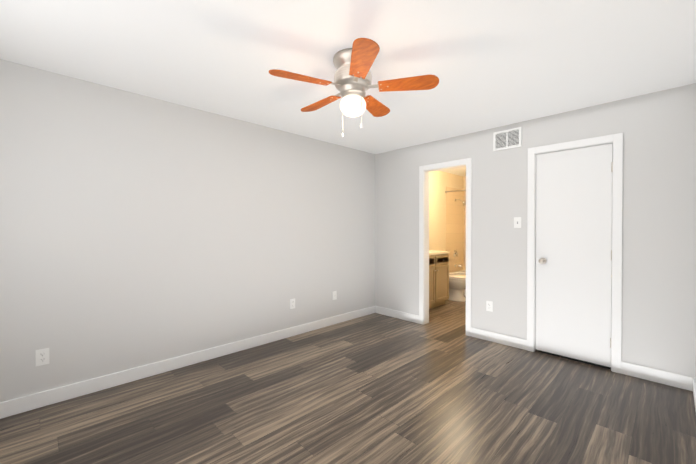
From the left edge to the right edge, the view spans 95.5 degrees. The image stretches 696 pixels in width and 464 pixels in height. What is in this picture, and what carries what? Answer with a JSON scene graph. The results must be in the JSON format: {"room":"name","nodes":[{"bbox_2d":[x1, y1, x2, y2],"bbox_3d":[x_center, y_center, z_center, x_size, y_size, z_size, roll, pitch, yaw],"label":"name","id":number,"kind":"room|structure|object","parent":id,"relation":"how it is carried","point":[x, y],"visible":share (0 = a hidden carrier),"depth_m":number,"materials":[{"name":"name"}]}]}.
{"room":"empty bedroom","nodes":[
{"label":"empty bedroom","id":0,"kind":"room"},
{"bbox_2d":[0,59,374,401],"bbox_3d":[-0.139,0.029,4.410,7.570,2.440,0.120,0,1,-44],"label":"wall","id":1,"kind":"structure","parent":0,"point":[137,230],"depth_m":2.78,"materials":[{"name":"white paint"}]},
{"bbox_2d":[36,348,48,365],"bbox_3d":[-2.215,0.907,2.292,0.072,0.116,0.008,0,1,-44],"label":"electrical outlet","id":2,"kind":"object","parent":1,"relation":"attached to","point":[42,356],"visible":1,"depth_m":2.29,"materials":[{"name":"white plastic"}]},
{"bbox_2d":[0,306,375,418],"bbox_3d":[-1.140,1.203,3.341,4.390,0.110,0.017,0,1,-44],"label":"baseboard","id":3,"kind":"structure","parent":1,"relation":"attached to","point":[11,407],"depth_m":2.77,"materials":[{"name":"white paint"}]},
{"bbox_2d":[290,298,294,308],"bbox_3d":[-0.666,0.864,3.809,0.072,0.116,0.008,0,1,-44],"label":"electrical outlet","id":4,"kind":"object","parent":1,"relation":"attached to","point":[292,303],"visible":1,"depth_m":3.80,"materials":[{"name":"white plastic"}]},
{"bbox_2d":[333,291,336,299],"bbox_3d":[-0.178,0.860,4.283,0.072,0.116,0.015,0,1,-44],"label":"jack","id":5,"kind":"object","parent":1,"relation":"attached to","point":[334,295],"visible":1,"depth_m":4.28,"materials":[{"name":"white plastic"}]},
{"bbox_2d":[0,296,695,463],"bbox_3d":[1.069,1.309,3.188,7.570,0.100,3.570,0,1,-44],"label":"floor","id":6,"kind":"structure","parent":0,"point":[441,387],"depth_m":2.24,"materials":[{"name":"brown wood"}]},
{"bbox_2d":[429,250,449,308],"bbox_3d":[1.224,0.724,5.261,0.924,1.035,0.569,0,1,-44],"label":"bathroom vanity","id":7,"kind":"object","parent":6,"relation":"on","point":[438,278],"visible":0.42,"depth_m":5.16,"materials":[{"name":"beige wood"}]},
{"bbox_2d":[448,257,465,301],"bbox_3d":[1.910,0.862,5.834,0.460,0.750,0.707,0,1,-44],"label":"toilet","id":8,"kind":"object","parent":6,"relation":"on","point":[457,284],"visible":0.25,"depth_m":5.65,"materials":[{"name":"white ceramic"}]},
{"bbox_2d":[449,270,465,295],"bbox_3d":[2.777,1.034,6.128,0.740,0.400,1.488,0,1,-44],"label":"bathtub","id":9,"kind":"object","parent":6,"relation":"on","point":[462,272],"visible":0.04,"depth_m":6.54,"materials":[{"name":"white ceramic"}]},
{"bbox_2d":[0,0,695,176],"bbox_3d":[1.069,-1.231,3.167,7.570,0.100,3.570,0,1,-44],"label":"ceiling","id":10,"kind":"structure","parent":0,"point":[490,64],"depth_m":2.08,"materials":[{"name":"white paint"}]},
{"bbox_2d":[269,38,438,136],"bbox_3d":[0.006,-0.908,2.181,1.082,0.528,1.042,0,1,-44],"label":"fan","id":11,"kind":"object","parent":10,"relation":"hanging from","point":[352,83],"visible":1,"depth_m":2.06,"materials":[{"name":"brown wood"}]},
{"bbox_2d":[429,171,445,250],"bbox_3d":[1.774,0.023,5.137,2.060,2.440,1.520,0,1,-44],"label":"wall","id":12,"kind":"structure","parent":0,"point":[437,211],"depth_m":6.16,"materials":[{"name":"beige paint"}]},
{"bbox_2d":[446,172,465,272],"bbox_3d":[2.781,0.014,6.124,0.760,2.440,1.520,0,1,-44],"label":"wall","id":13,"kind":"structure","parent":0,"point":[456,225],"depth_m":6.67,"materials":[{"name":"paint"}]},
{"bbox_2d":[463,176,465,189],"bbox_3d":[3.089,0.012,6.439,0.120,2.440,1.500,0,1,-44],"label":"wall","id":14,"kind":"structure","parent":0,"point":[464,182],"depth_m":6.89,"materials":[{"name":"beige paint"}]},
{"bbox_2d":[375,83,695,377],"bbox_3d":[1.630,0.035,3.727,0.120,2.440,3.330,0,1,-44],"label":"wall","id":15,"kind":"structure","parent":0,"point":[657,129],"depth_m":2.93,"materials":[{"name":"white paint"}]},
{"bbox_2d":[376,306,418,322],"bbox_3d":[0.707,1.192,4.583,0.013,0.110,0.770,0,1,-44],"label":"baseboard","id":16,"kind":"structure","parent":15,"relation":"attached to","point":[380,310],"depth_m":4.55,"materials":[{"name":"white paint"}]},
{"bbox_2d":[419,158,471,335],"bbox_3d":[1.273,0.181,4.093,0.152,2.141,0.722,0,1,-44],"label":"trim","id":17,"kind":"structure","parent":15,"relation":"attached to","point":[424,170],"depth_m":4.25,"materials":[{"name":"white paint"}]},
{"bbox_2d":[486,301,492,311],"bbox_3d":[1.630,0.855,3.643,0.008,0.116,0.072,0,1,-44],"label":"electrical outlet","id":18,"kind":"object","parent":15,"relation":"attached to","point":[489,305],"visible":1,"depth_m":3.64,"materials":[{"name":"white plastic"}]},
{"bbox_2d":[471,327,526,349],"bbox_3d":[1.691,1.201,3.580,0.013,0.110,0.620,0,1,-44],"label":"baseboard","id":19,"kind":"structure","parent":15,"relation":"attached to","point":[516,342],"depth_m":3.56,"materials":[{"name":"white paint"}]},
{"bbox_2d":[493,127,521,150],"bbox_3d":[1.758,-1.024,3.494,0.012,0.210,0.290,0,1,-44],"label":"air vent","id":20,"kind":"object","parent":15,"relation":"in","point":[507,139],"visible":1,"depth_m":3.49,"materials":[{"name":"white plastic"}]},
{"bbox_2d":[514,217,520,227],"bbox_3d":[1.833,-0.103,3.421,0.016,0.116,0.072,0,1,-44],"label":"light switch","id":21,"kind":"object","parent":15,"relation":"attached to","point":[517,222],"visible":1,"depth_m":3.42,"materials":[{"name":"white plastic"}]},
{"bbox_2d":[535,143,612,369],"bbox_3d":[2.175,0.225,3.082,0.101,2.063,0.621,0,1,-44],"label":"closet door","id":22,"kind":"structure","parent":15,"relation":"in","point":[573,254],"depth_m":3.07,"materials":[{"name":"white paint"}]},
{"bbox_2d":[527,133,622,373],"bbox_3d":[2.212,0.189,3.124,0.137,2.141,0.762,0,1,-44],"label":"trim","id":23,"kind":"structure","parent":15,"relation":"attached to","point":[616,140],"depth_m":2.86,"materials":[{"name":"white paint"}]},
{"bbox_2d":[621,361,687,389],"bbox_3d":[2.580,1.209,2.673,0.013,0.110,0.420,0,1,-44],"label":"baseboard","id":24,"kind":"structure","parent":15,"relation":"attached to","point":[651,374],"depth_m":2.66,"materials":[{"name":"white paint"}]},
{"bbox_2d":[688,376,695,410],"bbox_3d":[1.179,1.223,0.976,4.390,0.110,0.017,0,1,-44],"label":"baseboard","id":25,"kind":"structure","parent":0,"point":[691,380],"depth_m":2.49,"materials":[{"name":"white paint"}]}
]}

